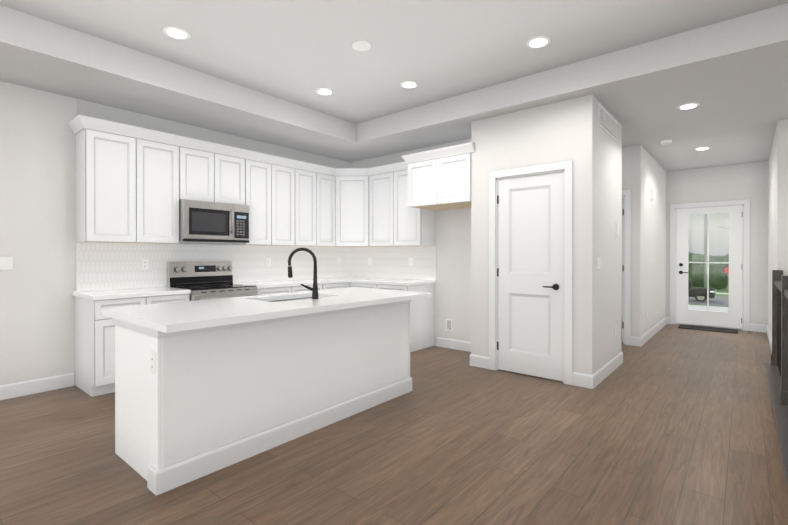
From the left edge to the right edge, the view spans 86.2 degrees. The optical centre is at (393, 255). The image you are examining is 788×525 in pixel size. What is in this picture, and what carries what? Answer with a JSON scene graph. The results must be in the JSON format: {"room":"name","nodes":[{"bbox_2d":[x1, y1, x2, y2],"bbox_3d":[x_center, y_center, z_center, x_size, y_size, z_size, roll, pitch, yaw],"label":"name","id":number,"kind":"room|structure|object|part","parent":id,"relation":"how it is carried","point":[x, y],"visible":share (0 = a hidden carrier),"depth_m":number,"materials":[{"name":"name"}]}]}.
{"room":"kitchen","nodes":[
{"label":"kitchen","id":0,"kind":"room"},
{"bbox_2d":[0,320,787,524],"bbox_3d":[0.228,1.316,3.118,6.640,0.100,13.540,0,0,40],"label":"floor","id":1,"kind":"structure","parent":0,"point":[670,424],"depth_m":2.65,"materials":[{"name":"brown wood"}]},
{"bbox_2d":[73,295,131,396],"bbox_3d":[-2.740,0.826,4.069,0.618,0.874,0.419,0,0,40],"label":"base cabinet","id":2,"kind":"object","parent":1,"relation":"on","point":[94,331],"depth_m":3.81,"materials":[{"name":"white paint"}]},
{"bbox_2d":[73,291,95,298],"bbox_3d":[-2.609,0.367,4.212,0.633,0.040,0.849,0,0,40],"label":"countertop","id":3,"kind":"structure","parent":2,"relation":"on","point":[79,294],"depth_m":3.90,"materials":[{"name":"white stone"}]},
{"bbox_2d":[166,261,257,300],"bbox_3d":[-2.044,0.662,4.791,0.712,1.195,0.754,0,0,40],"label":"range","id":4,"kind":"object","parent":1,"relation":"on","point":[203,280],"visible":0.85,"depth_m":4.82,"materials":[{"name":"silver metal"}]},
{"bbox_2d":[108,300,411,495],"bbox_3d":[-0.849,0.829,3.338,0.795,0.874,2.232,0,0,40],"label":"kitchen island","id":5,"kind":"object","parent":1,"relation":"on","point":[233,380],"depth_m":2.66,"materials":[{"name":"white paint"}]},
{"bbox_2d":[150,351,155,374],"bbox_3d":[-1.305,0.579,2.277,0.070,0.115,0.007,0,0,40],"label":"outlet","id":6,"kind":"object","parent":5,"relation":"attached to","point":[152,355],"depth_m":2.27,"materials":[{"name":"white plastic"}]},
{"bbox_2d":[101,288,430,331],"bbox_3d":[-0.807,0.393,3.399,1.045,0.085,2.370,0,0,40],"label":"island countertop","id":7,"kind":"structure","parent":5,"relation":"on","point":[185,316],"depth_m":2.88,"materials":[{"name":"white stone"}]},
{"bbox_2d":[268,297,311,301],"bbox_3d":[-0.848,0.493,3.596,0.462,0.204,0.752,0,0,40],"label":"sink","id":8,"kind":"object","parent":7,"relation":"in","point":[277,299],"depth_m":3.75,"materials":[{"name":"silver metal"}]},
{"bbox_2d":[288,248,318,298],"bbox_3d":[-0.737,0.140,3.427,0.199,0.418,0.180,0,0,40],"label":"faucet","id":9,"kind":"object","parent":7,"relation":"on","point":[314,290],"depth_m":3.41,"materials":[{"name":"black metal"}]},
{"bbox_2d":[376,283,433,351],"bbox_3d":[0.159,0.820,5.829,0.528,0.874,0.618,0,0,40],"label":"base cabinet","id":10,"kind":"object","parent":1,"relation":"on","point":[421,310],"depth_m":5.67,"materials":[{"name":"white paint"}]},
{"bbox_2d":[356,283,419,288],"bbox_3d":[-0.759,0.361,5.605,1.688,0.040,2.137,0,0,40],"label":"countertop","id":11,"kind":"structure","parent":10,"relation":"on","point":[397,284],"depth_m":5.51,"materials":[{"name":"white stone"}]},
{"bbox_2d":[678,324,737,333],"bbox_3d":[5.357,1.245,7.192,0.810,0.012,0.410,0,0,40],"label":"rug","id":12,"kind":"object","parent":1,"relation":"on","point":[714,329],"visible":1,"depth_m":7.19,"materials":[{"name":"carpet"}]},
{"bbox_2d":[765,270,787,485],"bbox_3d":[3.033,0.716,3.190,0.210,1.100,4.210,0,0,40],"label":"stair railing","id":13,"kind":"object","parent":1,"relation":"on","point":[777,370],"visible":1,"depth_m":3.54,"materials":[{"name":"brown wood"}]},
{"bbox_2d":[0,81,787,384],"bbox_3d":[0.228,0.441,3.114,6.640,4.850,13.540,0,0,40],"label":"wall","id":14,"kind":"structure","parent":0,"point":[37,216],"depth_m":4.32,"materials":[{"name":"paint"}]},
{"bbox_2d":[0,257,12,269],"bbox_3d":[-3.436,0.063,3.710,0.008,0.115,0.115,0,0,40],"label":"light switch","id":15,"kind":"object","parent":14,"relation":"attached to","point":[6,263],"depth_m":3.72,"materials":[{"name":"white plastic"}]},
{"bbox_2d":[0,372,73,399],"bbox_3d":[-4.796,1.206,2.081,0.014,0.128,5.248,0,0,40],"label":"baseboard","id":16,"kind":"structure","parent":14,"relation":"attached to","point":[39,385],"depth_m":3.87,"materials":[{"name":"white wood"}]},
{"bbox_2d":[72,115,139,238],"bbox_3d":[-2.843,-0.711,4.166,0.328,1.148,0.424,0,0,40],"label":"upper cabinet","id":17,"kind":"object","parent":14,"relation":"attached to","point":[139,176],"depth_m":4.05,"materials":[{"name":"white paint"}]},
{"bbox_2d":[140,127,183,234],"bbox_3d":[-2.575,-0.712,4.487,0.328,1.148,0.433,0,0,40],"label":"upper cabinet","id":18,"kind":"object","parent":14,"relation":"attached to","point":[161,152],"depth_m":4.40,"materials":[{"name":"white paint"}]},
{"bbox_2d":[184,135,215,201],"bbox_3d":[-2.313,-0.952,4.799,0.328,0.672,0.393,0,0,40],"label":"upper cabinet","id":19,"kind":"object","parent":14,"relation":"attached to","point":[199,155],"depth_m":4.72,"materials":[{"name":"white paint"}]},
{"bbox_2d":[179,199,248,242],"bbox_3d":[-2.130,-0.384,4.898,0.464,0.450,0.775,0,0,40],"label":"microwave","id":20,"kind":"object","parent":19,"relation":"attached to","point":[207,222],"visible":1,"depth_m":4.73,"materials":[{"name":"silver metal"}]},
{"bbox_2d":[216,143,247,204],"bbox_3d":[-2.068,-0.953,5.093,0.328,0.672,0.393,0,0,40],"label":"upper cabinet","id":21,"kind":"object","parent":14,"relation":"attached to","point":[231,162],"depth_m":5.01,"materials":[{"name":"white paint"}]},
{"bbox_2d":[76,235,435,305],"bbox_3d":[-1.257,0.102,4.991,1.708,0.481,3.719,0,0,40],"label":"backsplash","id":22,"kind":"structure","parent":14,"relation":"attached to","point":[136,263],"depth_m":5.42,"materials":[{"name":"white tile"}]},
{"bbox_2d":[248,151,271,238],"bbox_3d":[-1.823,-0.716,5.387,0.328,1.148,0.381,0,0,40],"label":"upper cabinet","id":23,"kind":"object","parent":14,"relation":"attached to","point":[259,164],"depth_m":5.30,"materials":[{"name":"white paint"}]},
{"bbox_2d":[272,155,295,238],"bbox_3d":[-1.585,-0.717,5.672,0.328,1.148,0.380,0,0,40],"label":"upper cabinet","id":24,"kind":"object","parent":14,"relation":"attached to","point":[283,170],"depth_m":5.58,"materials":[{"name":"white paint"}]},
{"bbox_2d":[296,159,319,238],"bbox_3d":[-1.350,-0.718,5.953,0.328,1.148,0.382,0,0,40],"label":"upper cabinet","id":25,"kind":"object","parent":14,"relation":"attached to","point":[307,174],"depth_m":5.88,"materials":[{"name":"white paint"}]},
{"bbox_2d":[320,167,335,242],"bbox_3d":[-1.111,-0.719,6.240,0.328,1.148,0.385,0,0,40],"label":"upper cabinet","id":26,"kind":"object","parent":14,"relation":"attached to","point":[327,174],"depth_m":6.16,"materials":[{"name":"white paint"}]},
{"bbox_2d":[336,163,367,242],"bbox_3d":[-0.640,-0.720,6.485,0.737,1.148,0.628,0,0,40],"label":"upper cabinet","id":27,"kind":"object","parent":14,"relation":"attached to","point":[352,180],"depth_m":6.26,"materials":[{"name":"white paint"}]},
{"bbox_3d":[-1.017,-1.237,4.544,2.643,0.100,3.472,0,0,40],"label":"cabinet crown","id":28,"kind":"part","parent":27,"relation":"part of","materials":[{"name":"white paint"}]},
{"bbox_2d":[368,163,391,242],"bbox_3d":[-0.090,-0.719,6.220,0.495,1.148,0.328,0,0,40],"label":"upper cabinet","id":29,"kind":"object","parent":14,"relation":"attached to","point":[379,178],"depth_m":6.11,"materials":[{"name":"white paint"}]},
{"bbox_2d":[392,163,433,242],"bbox_3d":[0.275,-0.718,5.916,0.476,1.148,0.328,0,0,40],"label":"upper cabinet","id":30,"kind":"object","parent":14,"relation":"attached to","point":[408,226],"depth_m":5.84,"materials":[{"name":"white paint"}]},
{"bbox_2d":[404,147,459,210],"bbox_3d":[0.546,-0.961,5.500,0.463,0.658,0.618,0,0,40],"label":"upper cabinet","id":31,"kind":"object","parent":14,"relation":"attached to","point":[419,167],"depth_m":5.30,"materials":[{"name":"white paint"}]},
{"bbox_2d":[446,319,451,330],"bbox_3d":[0.742,0.941,5.729,0.100,0.160,0.029,0,0,40],"label":"outlet","id":32,"kind":"object","parent":14,"relation":"attached to","point":[448,321],"depth_m":5.73,"materials":[{"name":"white plastic"}]},
{"bbox_2d":[436,337,470,351],"bbox_3d":[0.932,1.193,5.582,0.880,0.128,0.014,0,0,40],"label":"baseboard","id":33,"kind":"structure","parent":14,"relation":"attached to","point":[440,342],"depth_m":5.68,"materials":[{"name":"white wood"}]},
{"bbox_2d":[436,143,474,208],"bbox_3d":[0.894,-0.960,5.210,0.463,0.658,0.618,0,0,40],"label":"upper cabinet","id":34,"kind":"object","parent":14,"relation":"attached to","point":[453,164],"depth_m":4.98,"materials":[{"name":"white paint"}]},
{"bbox_2d":[470,354,488,365],"bbox_3d":[1.066,1.195,5.067,0.014,0.128,0.594,0,0,40],"label":"baseboard","id":35,"kind":"structure","parent":14,"relation":"attached to","point":[474,359],"depth_m":4.79,"materials":[{"name":"white wood"}]},
{"bbox_2d":[497,172,562,380],"bbox_3d":[1.404,0.205,4.414,0.717,2.088,0.090,0,0,40],"label":"pantry door","id":36,"kind":"structure","parent":14,"relation":"in","point":[530,266],"depth_m":4.41,"materials":[{"name":"white paint"}]},
{"bbox_3d":[1.378,0.186,4.413,0.679,1.700,0.055,0,0,40],"label":"pantry door hardware","id":37,"kind":"part","parent":36,"relation":"part of","materials":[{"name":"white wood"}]},
{"bbox_2d":[489,160,572,384],"bbox_3d":[1.435,0.164,4.439,0.893,2.195,0.118,0,0,40],"label":"door frame","id":38,"kind":"structure","parent":14,"relation":"attached to","point":[565,168],"depth_m":4.22,"materials":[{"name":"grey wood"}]},
{"bbox_2d":[597,257,600,268],"bbox_3d":[2.032,0.073,4.173,0.008,0.115,0.115,0,0,40],"label":"light switch","id":39,"kind":"object","parent":14,"relation":"attached to","point":[598,258],"depth_m":4.17,"materials":[{"name":"white plastic"}]},
{"bbox_2d":[590,352,622,388],"bbox_3d":[2.290,1.197,4.483,0.014,0.128,1.268,0,0,40],"label":"baseboard","id":40,"kind":"structure","parent":14,"relation":"attached to","point":[608,368],"depth_m":4.34,"materials":[{"name":"white wood"}]},
{"bbox_2d":[598,103,616,140],"bbox_3d":[2.267,-1.404,4.447,0.010,0.220,0.750,0,0,40],"label":"air vent","id":41,"kind":"object","parent":14,"relation":"in","point":[607,122],"visible":1,"depth_m":4.39,"materials":[{"name":"white plastic"}]},
{"bbox_2d":[622,198,623,341],"bbox_3d":[3.525,0.203,6.321,0.048,2.078,0.850,0,0,40],"label":"door","id":42,"kind":"structure","parent":14,"relation":"in","point":[622,269],"depth_m":6.09,"materials":[{"name":"white paint"}]},
{"bbox_2d":[622,189,630,344],"bbox_3d":[3.015,0.159,6.247,0.900,2.190,0.118,0,0,40],"label":"door frame","id":43,"kind":"structure","parent":14,"relation":"attached to","point":[626,194],"depth_m":5.94,"materials":[{"name":"grey wood"}]},
{"bbox_2d":[650,189,654,199],"bbox_3d":[3.978,-0.941,6.472,0.044,0.150,0.170,0,0,40],"label":"door chime","id":44,"kind":"object","parent":14,"relation":"attached to","point":[652,192],"depth_m":6.41,"materials":[{"name":"white plastic"}]},
{"bbox_2d":[639,317,668,345],"bbox_3d":[4.234,1.188,6.798,0.030,0.128,2.514,0,0,40],"label":"baseboard","id":45,"kind":"structure","parent":14,"relation":"attached to","point":[644,338],"depth_m":6.56,"materials":[{"name":"white wood"}]},
{"bbox_2d":[676,206,741,328],"bbox_3d":[5.525,0.194,7.392,0.942,2.088,0.108,0,0,40],"label":"front door","id":46,"kind":"structure","parent":14,"relation":"in","point":[732,317],"depth_m":7.39,"materials":[{"name":"white wood"}]},
{"bbox_2d":[688,213,728,311],"bbox_3d":[5.534,0.115,7.415,0.592,1.726,0.009,0,0,40],"label":"door glass","id":47,"kind":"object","parent":46,"relation":"attached to","point":[706,263],"depth_m":7.40,"materials":[{"name":"clear glass"}]},
{"bbox_3d":[5.522,0.195,7.359,0.904,1.880,0.055,0,0,40],"label":"front door hardware","id":48,"kind":"part","parent":46,"relation":"part of","materials":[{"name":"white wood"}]},
{"bbox_2d":[670,199,749,330],"bbox_3d":[5.542,0.153,7.426,1.120,2.195,0.168,0,0,40],"label":"door frame","id":49,"kind":"structure","parent":14,"relation":"attached to","point":[745,204],"depth_m":7.16,"materials":[{"name":"grey wood"}]},
{"bbox_2d":[766,325,771,351],"bbox_3d":[5.235,1.192,5.848,0.014,0.128,2.690,0,0,40],"label":"baseboard","id":50,"kind":"structure","parent":14,"relation":"attached to","point":[767,329],"depth_m":6.04,"materials":[{"name":"white wood"}]},
{"bbox_2d":[0,0,787,171],"bbox_3d":[0.228,-1.759,3.106,6.640,0.450,13.540,0,0,40],"label":"ceiling","id":51,"kind":"structure","parent":0,"point":[641,71],"depth_m":3.73,"materials":[{"name":"paint"}]},
{"bbox_2d":[163,26,189,39],"bbox_3d":[-1.749,-1.791,3.389,0.199,0.007,0.199,0,0,-5],"label":"recessed light","id":52,"kind":"object","parent":51,"relation":"in","point":[183,34],"depth_m":3.38,"materials":[{"name":"white plastic"}]},
{"bbox_2d":[316,88,333,94],"bbox_3d":[-0.758,-1.796,4.607,0.199,0.007,0.199,0,0,-5],"label":"recessed light","id":53,"kind":"object","parent":51,"relation":"in","point":[322,91],"depth_m":4.59,"materials":[{"name":"white plastic"}]},
{"bbox_2d":[352,41,370,50],"bbox_3d":[-0.276,-1.791,3.593,0.163,0.008,0.163,0,0,-5],"label":"smoke detector","id":54,"kind":"object","parent":51,"relation":"in","point":[358,45],"depth_m":3.59,"materials":[{"name":"white plastic"}]},
{"bbox_2d":[400,81,418,88],"bbox_3d":[0.160,-1.795,4.414,0.199,0.007,0.199,0,0,-5],"label":"recessed light","id":55,"kind":"object","parent":51,"relation":"in","point":[405,84],"depth_m":4.40,"materials":[{"name":"white plastic"}]},
{"bbox_2d":[526,36,550,47],"bbox_3d":[1.213,-1.792,3.535,0.199,0.007,0.199,0,0,-5],"label":"recessed light","id":56,"kind":"object","parent":51,"relation":"in","point":[540,41],"depth_m":3.52,"materials":[{"name":"white plastic"}]},
{"bbox_2d":[661,140,671,144],"bbox_3d":[3.656,-1.525,5.651,0.131,0.034,0.131,0,0,34],"label":"smoke detector","id":57,"kind":"object","parent":51,"relation":"in","point":[664,142],"depth_m":5.62,"materials":[{"name":"white plastic"}]},
{"bbox_2d":[677,103,699,109],"bbox_3d":[3.019,-1.535,4.320,0.199,0.007,0.199,0,0,-5],"label":"recessed light","id":58,"kind":"object","parent":51,"relation":"in","point":[689,105],"depth_m":4.31,"materials":[{"name":"white plastic"}]},
{"bbox_2d":[694,147,710,149],"bbox_3d":[4.423,-1.541,6.040,0.199,0.007,0.199,0,0,-5],"label":"recessed light","id":59,"kind":"object","parent":51,"relation":"in","point":[700,148],"depth_m":6.02,"materials":[{"name":"white plastic"}]},
{"label":"outside","id":60,"kind":"structure","parent":0,"visible":0},
{"bbox_2d":[688,285,728,311],"bbox_3d":[73.445,2.266,87.995,250.000,2.570,210.550,0,0,40],"label":"ground","id":61,"kind":"structure","parent":60,"point":[716,301],"depth_m":33.33,"materials":[{"name":"grey concrete"}]},
{"bbox_2d":[688,279,715,301],"bbox_3d":[24.347,2.840,35.806,4.830,1.770,1.910,0,0,40],"label":"car","id":62,"kind":"object","parent":61,"relation":"on","point":[699,292],"depth_m":34.23,"materials":[{"name":"black paint"}]},
{"bbox_2d":[704,214,706,286],"label":"pole","id":63,"kind":"object","parent":61,"relation":"on","point":[705,245],"depth_m":44.07,"materials":[{"name":"grey"}]},
{"bbox_2d":[688,253,728,289],"bbox_3d":[62.163,12.275,81.542,263.607,29.200,92.976,0,0,40],"label":"trees","id":64,"kind":"object","parent":61,"relation":"on","point":[697,267],"depth_m":46.73,"materials":[{"name":"green plant"}]},
{"bbox_2d":[724,267,728,290],"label":"stop sign","id":65,"kind":"object","parent":61,"relation":"on","point":[725,270],"depth_m":44.54,"materials":[{"name":"red metal"}]}
]}

